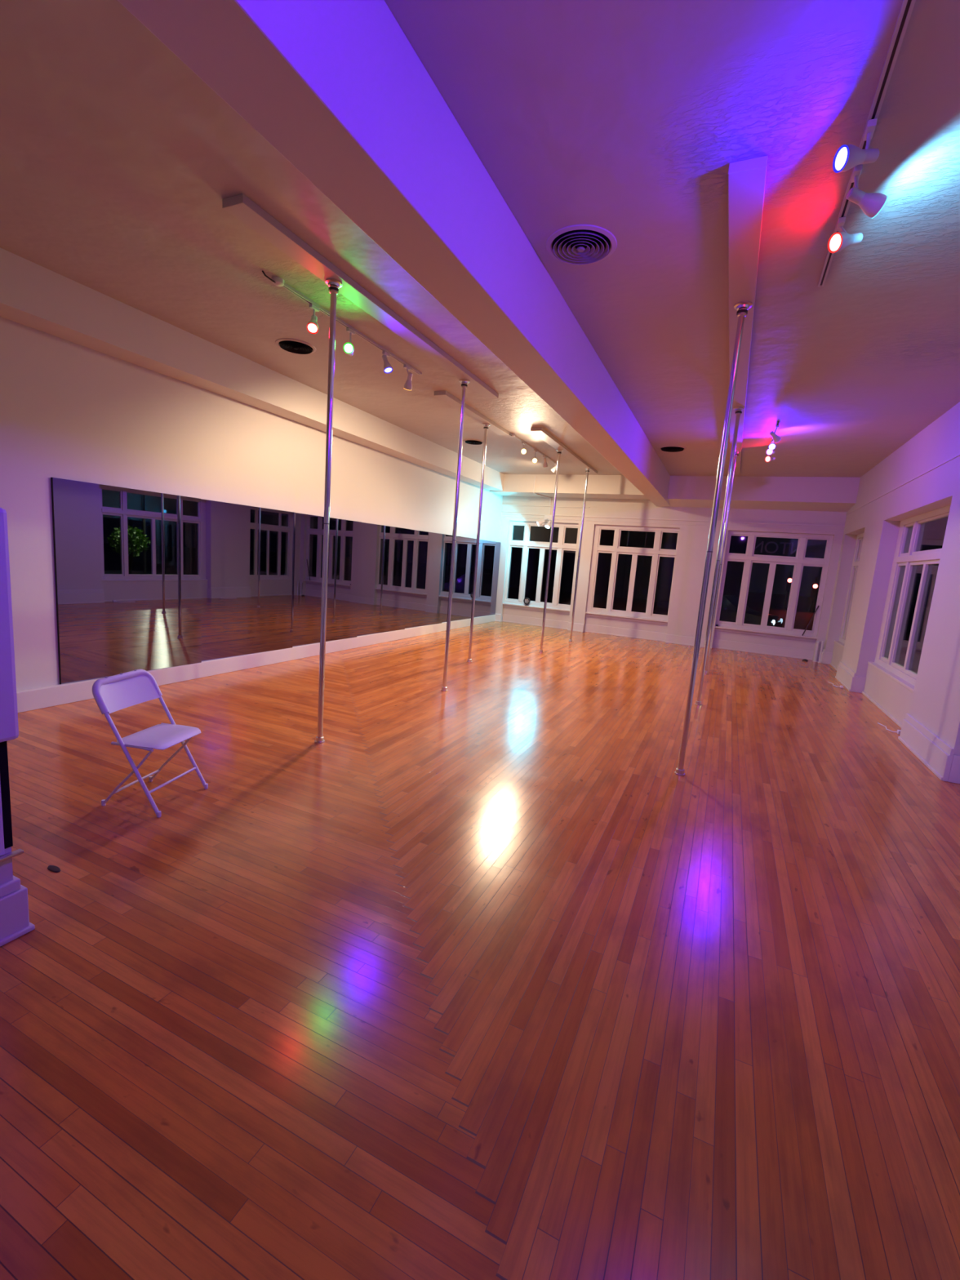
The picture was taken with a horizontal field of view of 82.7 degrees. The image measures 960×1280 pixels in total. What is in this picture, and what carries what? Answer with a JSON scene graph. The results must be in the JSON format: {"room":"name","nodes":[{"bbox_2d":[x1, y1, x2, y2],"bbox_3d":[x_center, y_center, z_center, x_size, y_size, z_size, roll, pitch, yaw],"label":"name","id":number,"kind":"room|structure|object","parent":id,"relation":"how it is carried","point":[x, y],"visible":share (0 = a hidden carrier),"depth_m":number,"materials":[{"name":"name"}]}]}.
{"room":"exercise studio","nodes":[
{"label":"exercise studio","id":0,"kind":"room"},
{"bbox_2d":[0,780,13,884],"bbox_3d":[-2.704,-0.438,0.360,0.395,3.657,3.700,8,9,24],"label":"wall","id":1,"kind":"structure","parent":0,"point":[6,866],"depth_m":2.16,"materials":[{"name":"paint"}]},
{"bbox_2d":[0,506,23,862],"bbox_3d":[-1.933,0.220,1.790,0.055,1.355,0.685,8,9,24],"label":"wall panel","id":2,"kind":"object","parent":1,"relation":"attached to","point":[9,726],"visible":1,"depth_m":2.06,"materials":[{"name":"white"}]},
{"bbox_2d":[0,875,35,946],"bbox_3d":[-2.800,1.249,0.628,0.438,0.235,3.747,8,9,24],"label":"baseboard","id":3,"kind":"structure","parent":1,"relation":"attached to","point":[15,922],"depth_m":2.18,"materials":[{"name":"paint"}]},
{"bbox_2d":[0,316,502,691],"bbox_3d":[-2.884,-1.494,7.229,0.250,3.657,16.590,8,9,24],"label":"wall","id":4,"kind":"structure","parent":0,"point":[69,411],"depth_m":5.51,"materials":[{"name":"paint"}]},
{"bbox_2d":[50,477,201,684],"bbox_3d":[-3.544,-0.589,5.634,0.008,1.885,1.478,8,10,25],"label":"mirror panel","id":5,"kind":"object","parent":4,"relation":"attached to","point":[127,561],"visible":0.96,"depth_m":5.51,"materials":[{"name":"silver glass"}]},
{"bbox_2d":[200,498,295,661],"bbox_3d":[-2.929,-0.746,6.973,0.008,1.885,1.478,8,10,25],"label":"mirror panel","id":6,"kind":"object","parent":4,"relation":"attached to","point":[247,553],"visible":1,"depth_m":6.89,"materials":[{"name":"silver glass"}]},
{"bbox_2d":[0,247,504,490],"bbox_3d":[-2.720,-3.010,6.373,0.343,0.387,15.100,8,9,24],"label":"ceiling beam","id":7,"kind":"structure","parent":4,"relation":"attached to","point":[33,295],"depth_m":5.51,"materials":[{"name":"paint"}]},
{"bbox_2d":[16,614,495,712],"bbox_3d":[-2.922,0.252,7.314,0.062,0.182,15.940,8,9,24],"label":"baseboard","id":8,"kind":"structure","parent":4,"relation":"attached to","point":[33,699],"depth_m":6.79,"materials":[{"name":"paint"}]},
{"bbox_2d":[292,512,361,646],"bbox_3d":[-2.314,-0.903,8.313,0.008,1.885,1.478,8,10,25],"label":"mirror panel","id":9,"kind":"object","parent":4,"relation":"attached to","point":[344,535],"visible":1,"depth_m":8.27,"materials":[{"name":"silver glass"}]},
{"bbox_2d":[356,522,409,636],"bbox_3d":[-1.700,-1.061,9.652,0.008,1.885,1.478,8,10,25],"label":"mirror panel","id":10,"kind":"object","parent":4,"relation":"attached to","point":[384,549],"visible":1,"depth_m":9.61,"materials":[{"name":"silver glass"}]},
{"bbox_2d":[404,528,447,628],"bbox_3d":[-1.085,-1.218,10.991,0.008,1.885,1.478,8,10,25],"label":"mirror panel","id":11,"kind":"object","parent":4,"relation":"attached to","point":[427,550],"visible":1,"depth_m":10.96,"materials":[{"name":"silver glass"}]},
{"bbox_2d":[441,534,476,622],"bbox_3d":[-0.470,-1.375,12.330,0.008,1.885,1.478,8,10,25],"label":"mirror panel","id":12,"kind":"object","parent":4,"relation":"attached to","point":[465,548],"visible":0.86,"depth_m":12.39,"materials":[{"name":"silver glass"}]},
{"bbox_2d":[473,539,501,617],"bbox_3d":[0.145,-1.533,13.670,0.008,1.885,1.478,8,10,25],"label":"mirror panel","id":13,"kind":"object","parent":4,"relation":"attached to","point":[488,562],"visible":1,"depth_m":13.73,"materials":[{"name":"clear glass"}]},
{"bbox_2d":[0,621,959,1279],"bbox_3d":[0.484,0.879,5.873,8.158,0.120,16.430,8,9,24],"label":"floor","id":14,"kind":"structure","parent":0,"point":[466,981],"depth_m":2.17,"materials":[{"name":"brown wood"}]},
{"bbox_2d":[47,865,60,872],"bbox_3d":[-2.072,1.111,2.653,0.088,0.010,0.033,8,9,24],"label":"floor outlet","id":15,"kind":"object","parent":14,"relation":"on","point":[54,868],"visible":1,"depth_m":2.65,"materials":[{"name":"grey metal"}]},
{"bbox_2d":[92,669,208,817],"bbox_3d":[-2.044,0.609,3.399,0.464,0.780,0.459,6,9,9],"label":"folding chair","id":16,"kind":"object","parent":14,"relation":"on","point":[111,694],"visible":1,"depth_m":3.34,"materials":[{"name":"white plastic"}]},
{"bbox_2d":[314,278,342,743],"bbox_3d":[-1.232,-0.912,4.376,0.124,3.607,0.124,8,9,24],"label":"pole","id":17,"kind":"object","parent":14,"relation":"on","point":[334,285],"visible":1,"depth_m":4.33,"materials":[{"name":"silver metal"}]},
{"bbox_2d":[440,378,470,691],"bbox_3d":[-0.308,-1.158,6.448,0.124,3.607,0.124,8,9,24],"label":"pole","id":18,"kind":"object","parent":14,"relation":"on","point":[464,382],"visible":1,"depth_m":6.41,"materials":[{"name":"silver metal"}]},
{"bbox_2d":[466,423,490,662],"bbox_3d":[-0.039,-1.433,8.393,0.124,3.607,0.124,8,9,24],"label":"pole","id":19,"kind":"object","parent":14,"relation":"on","point":[486,425],"visible":1,"depth_m":8.36,"materials":[{"name":"silver metal"}]},
{"bbox_2d":[538,448,563,652],"bbox_3d":[1.262,-1.554,9.830,0.124,3.607,0.124,8,9,24],"label":"pole","id":20,"kind":"object","parent":14,"relation":"on","point":[559,451],"visible":1,"depth_m":9.80,"materials":[{"name":"silver metal"}]},
{"bbox_2d":[568,467,591,641],"bbox_3d":[2.084,-1.743,11.481,0.124,3.607,0.124,8,9,24],"label":"pole","id":21,"kind":"object","parent":14,"relation":"on","point":[588,469],"visible":1,"depth_m":11.44,"materials":[{"name":"silver metal"}]},
{"bbox_2d":[674,301,752,776],"bbox_3d":[1.788,-0.667,4.251,0.124,3.607,0.124,8,9,24],"label":"pole","id":22,"kind":"object","parent":14,"relation":"on","point":[742,307],"visible":1,"depth_m":4.20,"materials":[{"name":"silver metal"}]},
{"bbox_2d":[694,406,745,705],"bbox_3d":[2.918,-0.953,6.691,0.124,3.607,0.124,8,9,24],"label":"pole","id":23,"kind":"object","parent":14,"relation":"on","point":[738,410],"visible":1,"depth_m":6.65,"materials":[{"name":"silver metal"}]},
{"bbox_2d":[704,450,740,673],"bbox_3d":[3.944,-1.219,8.943,0.124,3.607,0.124,8,9,24],"label":"pole","id":24,"kind":"object","parent":14,"relation":"on","point":[736,453],"visible":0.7,"depth_m":8.91,"materials":[{"name":"silver metal"}]},
{"bbox_2d":[812,640,820,662],"bbox_3d":[7.081,0.238,11.473,0.094,0.440,0.095,8,9,24],"label":"pipe","id":25,"kind":"object","parent":14,"relation":"on","point":[818,642],"visible":1,"depth_m":11.46,"materials":[{"name":"white"}]},
{"bbox_2d":[817,640,824,662],"bbox_3d":[7.125,0.244,11.387,0.074,0.460,0.075,8,9,24],"label":"pipe","id":26,"kind":"object","parent":14,"relation":"on","point":[822,642],"visible":0.98,"depth_m":11.37,"materials":[{"name":"white"}]},
{"bbox_2d":[877,722,901,734],"bbox_3d":[4.827,1.032,6.454,0.084,0.046,0.455,5,9,2],"label":"plug","id":27,"kind":"object","parent":14,"relation":"on","point":[898,731],"visible":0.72,"depth_m":6.31,"materials":[{"name":"white plastic"}]},
{"bbox_2d":[0,0,959,477],"bbox_3d":[0.842,-2.862,5.358,8.258,0.150,16.590,8,9,24],"label":"ceiling","id":28,"kind":"structure","parent":0,"point":[628,119],"depth_m":3.14,"materials":[{"name":"paint"}]},
{"bbox_2d":[262,270,284,286],"bbox_3d":[-1.586,-2.770,4.187,0.090,0.047,0.190,8,9,24],"label":"cable","id":29,"kind":"object","parent":28,"relation":"attached to","point":[278,282],"visible":1,"depth_m":4.20,"materials":[{"name":"white plastic"}]},
{"bbox_2d":[275,337,315,354],"bbox_3d":[-1.900,-3.017,5.630,0.401,0.030,0.401,8,9,24],"label":"ceiling vent","id":30,"kind":"object","parent":28,"relation":"in","point":[292,345],"visible":1,"depth_m":5.59,"materials":[{"name":"black metal"}]},
{"bbox_2d":[282,282,422,374],"bbox_3d":[-1.113,-2.900,5.216,0.036,0.022,2.120,8,9,24],"label":"track","id":31,"kind":"object","parent":28,"relation":"attached to","point":[286,286],"visible":0.81,"depth_m":4.99,"materials":[{"name":"white metal"}]},
{"bbox_2d":[306,303,319,333],"bbox_3d":[-1.402,-2.694,4.581,0.093,0.236,0.160,2,9,-15],"label":"track spotlight","id":32,"kind":"object","parent":31,"relation":"attached to","point":[312,326],"visible":1,"depth_m":4.56,"materials":[{"name":"white metal"}]},
{"bbox_2d":[311,315,317,320],"bbox_3d":[-1.406,-2.713,4.620,0.050,0.079,0.076,2,9,-12],"label":"socket","id":33,"kind":"object","parent":32,"relation":"attached to","point":[313,317],"depth_m":4.60,"materials":[{"name":"white"}]},
{"bbox_2d":[343,327,355,355],"bbox_3d":[-1.197,-2.738,5.019,0.093,0.249,0.176,3,9,-8],"label":"track spotlight","id":34,"kind":"object","parent":31,"relation":"attached to","point":[348,348],"visible":1,"depth_m":4.96,"materials":[{"name":"white metal"}]},
{"bbox_2d":[382,351,392,373],"bbox_3d":[-0.948,-2.827,5.559,0.134,0.198,0.094,12,11,40],"label":"track spotlight","id":35,"kind":"object","parent":31,"relation":"attached to","point":[388,368],"visible":1,"depth_m":5.54,"materials":[{"name":"white metal"}]},
{"bbox_2d":[382,355,387,361],"bbox_3d":[-0.970,-2.872,5.573,0.070,0.081,0.050,11,11,39],"label":"socket","id":36,"kind":"object","parent":35,"relation":"attached to","point":[384,357],"depth_m":5.55,"materials":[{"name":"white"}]},
{"bbox_2d":[403,364,412,390],"bbox_3d":[-0.781,-2.849,5.948,0.102,0.246,0.131,4,9,1],"label":"track spotlight","id":37,"kind":"object","parent":31,"relation":"attached to","point":[408,385],"visible":1,"depth_m":5.92,"materials":[{"name":"white metal"}]},
{"bbox_2d":[222,193,498,399],"bbox_3d":[-0.660,-2.821,5.018,0.170,0.050,3.920,8,9,24],"label":"board","id":38,"kind":"object","parent":28,"relation":"attached to","point":[242,207],"visible":1,"depth_m":4.06,"materials":[{"name":"beige paint"}]},
{"bbox_2d":[434,391,509,435],"bbox_3d":[-0.054,-3.196,7.782,0.165,0.050,2.160,8,9,24],"label":"board","id":39,"kind":"object","parent":28,"relation":"attached to","point":[445,396],"visible":1,"depth_m":7.54,"materials":[{"name":"beige paint"}]},
{"bbox_2d":[462,439,483,444],"bbox_3d":[-0.112,-3.493,9.644,0.378,0.030,0.378,8,9,24],"label":"ceiling vent","id":40,"kind":"object","parent":28,"relation":"in","point":[473,442],"visible":0.99,"depth_m":9.58,"materials":[{"name":"black metal"}]},
{"bbox_2d":[514,435,556,463],"bbox_3d":[1.070,-3.467,10.029,0.036,0.022,2.550,8,9,24],"label":"track","id":41,"kind":"object","parent":28,"relation":"attached to","point":[515,437],"visible":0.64,"depth_m":9.77,"materials":[{"name":"white metal"}]},
{"bbox_2d":[520,441,526,454],"bbox_3d":[0.747,-3.259,9.288,0.093,0.214,0.186,5,9,2],"label":"track spotlight","id":42,"kind":"object","parent":41,"relation":"attached to","point":[523,451],"visible":1,"depth_m":9.23,"materials":[{"name":"white metal"}]},
{"bbox_2d":[532,449,537,462],"bbox_3d":[1.004,-3.312,9.867,0.095,0.243,0.180,6,9,12],"label":"track spotlight","id":43,"kind":"object","parent":41,"relation":"attached to","point":[534,460],"visible":1,"depth_m":9.82,"materials":[{"name":"white metal"}]},
{"bbox_2d":[542,455,547,467],"bbox_3d":[1.245,-3.398,10.410,0.090,0.202,0.145,8,9,24],"label":"track spotlight","id":44,"kind":"object","parent":41,"relation":"attached to","point":[545,464],"visible":1,"depth_m":10.39,"materials":[{"name":"white"}]},
{"bbox_2d":[551,462,556,472],"bbox_3d":[1.516,-3.491,11.079,0.158,0.178,0.093,10,10,34],"label":"track spotlight","id":45,"kind":"object","parent":41,"relation":"attached to","point":[554,468],"visible":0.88,"depth_m":11.06,"materials":[{"name":"white metal"}]},
{"bbox_2d":[530,427,597,473],"bbox_3d":[1.653,-3.412,10.044,0.180,0.050,3.850,8,9,24],"label":"board","id":46,"kind":"object","parent":28,"relation":"attached to","point":[540,433],"visible":0.99,"depth_m":9.40,"materials":[{"name":"beige paint"}]},
{"bbox_2d":[546,224,617,265],"bbox_3d":[0.644,-2.501,3.483,0.448,0.030,0.448,8,9,24],"label":"ceiling vent","id":47,"kind":"object","parent":28,"relation":"in","point":[576,244],"visible":1,"depth_m":3.46,"materials":[{"name":"white metal"}]},
{"bbox_2d":[658,445,686,452],"bbox_3d":[3.179,-3.151,9.015,0.448,0.030,0.448,8,9,24],"label":"ceiling vent","id":48,"kind":"object","parent":28,"relation":"in","point":[665,448],"visible":1,"depth_m":8.97,"materials":[{"name":"black metal"}]},
{"bbox_2d":[728,155,768,474],"bbox_3d":[3.132,-2.784,6.639,0.171,0.050,8.810,8,9,24],"label":"board","id":49,"kind":"object","parent":28,"relation":"attached to","point":[746,178],"visible":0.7,"depth_m":3.33,"materials":[{"name":"beige paint"}]},
{"bbox_2d":[769,421,779,444],"bbox_3d":[4.191,-2.894,7.790,0.036,0.022,1.730,8,9,24],"label":"track","id":50,"kind":"object","parent":28,"relation":"attached to","point":[777,422],"visible":0.38,"depth_m":7.29,"materials":[{"name":"white metal"}]},
{"bbox_2d":[764,454,775,462],"bbox_3d":[4.495,-2.854,8.459,0.180,0.211,0.113,-3,11,-40],"label":"track spotlight","id":51,"kind":"object","parent":50,"relation":"attached to","point":[768,458],"visible":0.87,"depth_m":8.42,"materials":[{"name":"white metal"}]},
{"bbox_2d":[765,440,775,454],"bbox_3d":[4.262,-2.797,7.971,0.093,0.211,0.177,12,11,41],"label":"track spotlight","id":52,"kind":"object","parent":50,"relation":"attached to","point":[768,451],"visible":0.81,"depth_m":7.93,"materials":[{"name":"white metal"}]},
{"bbox_2d":[768,438,775,450],"bbox_3d":[4.113,-2.763,7.673,0.095,0.211,0.179,8,9,24],"label":"track spotlight","id":53,"kind":"object","parent":50,"relation":"attached to","point":[771,446],"visible":0.89,"depth_m":7.61,"materials":[{"name":"white metal"}]},
{"bbox_2d":[769,425,781,442],"bbox_3d":[3.900,-2.712,7.186,0.177,0.198,0.095,-2,10,-35],"label":"track spotlight","id":54,"kind":"object","parent":50,"relation":"attached to","point":[776,438],"visible":1,"depth_m":7.18,"materials":[{"name":"white metal"}]},
{"bbox_2d":[769,431,775,436],"bbox_3d":[3.849,-2.708,7.175,0.080,0.070,0.050,0,10,-29],"label":"socket","id":55,"kind":"object","parent":54,"relation":"attached to","point":[772,433],"depth_m":7.16,"materials":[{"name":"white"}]},
{"bbox_2d":[817,0,915,287],"bbox_3d":[1.121,-2.108,1.102,0.036,0.022,5.770,8,9,24],"label":"track","id":56,"kind":"object","parent":28,"relation":"attached to","point":[907,6],"visible":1,"depth_m":2.17,"materials":[{"name":"white metal"}]},
{"bbox_2d":[827,217,862,253],"bbox_3d":[2.013,-2.228,3.026,0.181,0.185,0.127,1,9,-22],"label":"track spotlight","id":57,"kind":"object","parent":56,"relation":"attached to","point":[837,242],"visible":1,"depth_m":2.99,"materials":[{"name":"white metal"}]},
{"bbox_2d":[851,232,862,244],"bbox_3d":[2.071,-2.217,3.017,0.079,0.066,0.050,2,9,-15],"label":"socket","id":58,"kind":"object","parent":57,"relation":"attached to","point":[855,237],"depth_m":3.00,"materials":[{"name":"white"}]},
{"bbox_2d":[832,118,879,173],"bbox_3d":[1.663,-2.155,2.397,0.180,0.191,0.093,3,9,-8],"label":"track spotlight","id":59,"kind":"object","parent":56,"relation":"attached to","point":[846,157],"visible":1,"depth_m":2.38,"materials":[{"name":"white metal"}]},
{"bbox_2d":[862,148,879,164],"bbox_3d":[1.713,-2.131,2.404,0.077,0.061,0.050,3,9,-6],"label":"socket","id":60,"kind":"object","parent":59,"relation":"attached to","point":[868,155],"depth_m":2.38,"materials":[{"name":"white metal"}]},
{"bbox_2d":[845,164,888,218],"bbox_3d":[1.880,-2.174,2.658,0.181,0.200,0.093,5,9,2],"label":"track spotlight","id":61,"kind":"object","parent":56,"relation":"attached to","point":[871,203],"visible":0.99,"depth_m":2.64,"materials":[{"name":"white metal"}]},
{"bbox_2d":[845,186,865,204],"bbox_3d":[1.828,-2.162,2.655,0.079,0.065,0.050,4,9,0],"label":"socket","id":62,"kind":"object","parent":61,"relation":"attached to","point":[855,195],"depth_m":2.64,"materials":[{"name":"white metal"}]},
{"bbox_2d":[495,496,847,660],"bbox_3d":[4.130,-1.827,12.873,7.858,3.657,0.400,8,9,24],"label":"wall","id":63,"kind":"structure","parent":0,"point":[692,543],"depth_m":12.49,"materials":[{"name":"paint"}]},
{"bbox_2d":[117,0,670,506],"bbox_3d":[0.906,-2.484,5.235,0.329,0.549,15.940,8,9,24],"label":"ceiling beam","id":64,"kind":"structure","parent":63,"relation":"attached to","point":[338,88],"depth_m":2.29,"materials":[{"name":"paint"}]},
{"bbox_2d":[502,520,578,613],"bbox_3d":[1.539,-1.872,13.957,1.870,2.240,0.180,8,9,24],"label":"window","id":65,"kind":"structure","parent":63,"relation":"in","point":[536,605],"depth_m":13.99,"materials":[{"name":"paint"}]},
{"bbox_2d":[523,597,530,605],"bbox_3d":[1.219,-1.000,14.151,0.180,0.205,0.110,8,9,24],"label":"desk fan","id":66,"kind":"object","parent":65,"relation":"on","point":[526,601],"visible":1,"depth_m":14.14,"materials":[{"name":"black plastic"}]},
{"bbox_2d":[533,475,551,514],"bbox_3d":[1.498,-3.473,13.192,0.054,0.820,0.879,10,11,35],"label":"conduit pipe","id":67,"kind":"object","parent":63,"relation":"attached to","point":[535,476],"visible":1,"depth_m":13.19,"materials":[{"name":"white metal"}]},
{"bbox_2d":[536,515,551,528],"bbox_3d":[1.603,-2.920,13.473,0.356,0.340,0.380,8,9,24],"label":"lamp","id":68,"kind":"object","parent":63,"relation":"attached to","point":[548,517],"visible":0.98,"depth_m":13.40,"materials":[{"name":"white metal"}]},
{"bbox_2d":[489,474,648,499],"bbox_3d":[2.162,-3.621,12.880,3.820,0.412,0.840,8,9,24],"label":"beam","id":69,"kind":"structure","parent":63,"relation":"attached to","point":[569,486],"depth_m":12.56,"materials":[{"name":"paint"}]},
{"bbox_2d":[585,524,679,625],"bbox_3d":[3.610,-1.578,13.041,1.993,2.240,0.180,8,9,24],"label":"window","id":70,"kind":"structure","parent":63,"relation":"in","point":[656,552],"depth_m":13.07,"materials":[{"name":"paint"}]},
{"bbox_2d":[494,613,819,661],"bbox_3d":[3.805,-0.126,13.058,7.558,0.200,0.175,8,9,24],"label":"baseboard","id":71,"kind":"structure","parent":63,"relation":"attached to","point":[661,637],"depth_m":12.91,"materials":[{"name":"paint"}]},
{"bbox_2d":[501,504,844,531],"bbox_3d":[3.982,-2.855,12.582,7.558,0.320,0.030,8,9,24],"label":"trim","id":72,"kind":"structure","parent":63,"relation":"attached to","point":[502,504],"depth_m":12.49,"materials":[{"name":"paint"}]},
{"bbox_2d":[667,475,860,511],"bbox_3d":[5.743,-3.044,11.331,3.409,0.557,0.790,8,9,24],"label":"beam","id":73,"kind":"structure","parent":63,"relation":"attached to","point":[829,494],"depth_m":10.96,"materials":[{"name":"paint"}]},
{"bbox_2d":[714,530,833,641],"bbox_3d":[6.320,-1.194,11.842,2.038,2.240,0.180,8,9,24],"label":"window","id":74,"kind":"structure","parent":63,"relation":"in","point":[748,557],"depth_m":11.81,"materials":[{"name":"paint"}]},
{"bbox_2d":[802,605,819,635],"bbox_3d":[7.008,-0.409,11.566,0.245,0.670,0.024,6,9,9],"label":"wooden stick","id":75,"kind":"object","parent":74,"relation":"on","point":[818,606],"visible":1,"depth_m":11.56,"materials":[{"name":"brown wood"}]},
{"bbox_2d":[823,401,959,755],"bbox_3d":[4.344,-0.481,4.113,0.505,3.657,16.340,8,9,24],"label":"wall","id":76,"kind":"structure","parent":0,"point":[934,702],"depth_m":6.97,"materials":[{"name":"paint"}]},
{"bbox_2d":[834,533,863,648],"bbox_3d":[7.048,-0.888,10.188,0.180,2.240,1.830,8,9,24],"label":"window","id":77,"kind":"structure","parent":76,"relation":"in","point":[841,642],"depth_m":10.79,"materials":[{"name":"paint"}]},
{"bbox_2d":[819,648,959,783],"bbox_3d":[3.946,1.168,4.268,0.187,0.300,15.940,8,9,24],"label":"baseboard","id":78,"kind":"structure","parent":76,"relation":"attached to","point":[932,751],"depth_m":5.48,"materials":[{"name":"paint"}]},
{"bbox_2d":[845,453,959,515],"bbox_3d":[4.117,-1.700,3.853,0.012,0.025,15.940,8,9,24],"label":"trim","id":79,"kind":"structure","parent":76,"relation":"attached to","point":[958,454],"depth_m":7.05,"materials":[{"name":"paint"}]},
{"bbox_2d":[867,504,951,692],"bbox_3d":[5.577,-0.511,6.985,0.180,2.240,2.840,8,9,24],"label":"window","id":80,"kind":"structure","parent":76,"relation":"in","point":[920,538],"depth_m":7.29,"materials":[{"name":"paint"}]},
{"label":"outside","id":81,"kind":"structure","parent":0,"visible":0},
{"bbox_2d":[508,586,817,630],"bbox_3d":[21.352,0.271,23.428,140.000,0.200,120.000,8,9,24],"label":"ground","id":82,"kind":"structure","parent":81,"point":[755,601],"depth_m":36.09,"materials":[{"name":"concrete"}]},
{"bbox_2d":[509,525,747,600],"bbox_3d":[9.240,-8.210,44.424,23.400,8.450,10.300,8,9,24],"label":"window panes","id":83,"kind":"structure","parent":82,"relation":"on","point":[738,544],"depth_m":39.09,"materials":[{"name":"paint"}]},
{"bbox_2d":[653,594,782,626],"bbox_3d":[8.664,-1.010,20.139,4.295,1.440,1.800,11,11,38],"label":"car","id":84,"kind":"object","parent":82,"relation":"on","point":[729,607],"visible":0.34,"depth_m":19.09,"materials":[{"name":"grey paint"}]},
{"bbox_2d":[783,572,791,609],"bbox_3d":[22.216,-3.550,39.347,0.360,2.696,0.400,8,9,24],"label":"traffic signal","id":85,"kind":"object","parent":82,"relation":"on","point":[788,587],"visible":0.8,"depth_m":39.23,"materials":[{"name":"black plastic"}]},
{"bbox_2d":[808,577,818,612],"bbox_3d":[23.676,-3.208,38.717,0.360,2.426,0.400,8,9,24],"label":"traffic signal","id":86,"kind":"object","parent":82,"relation":"on","point":[815,585],"visible":1,"depth_m":38.59,"materials":[{"name":"black plastic"}]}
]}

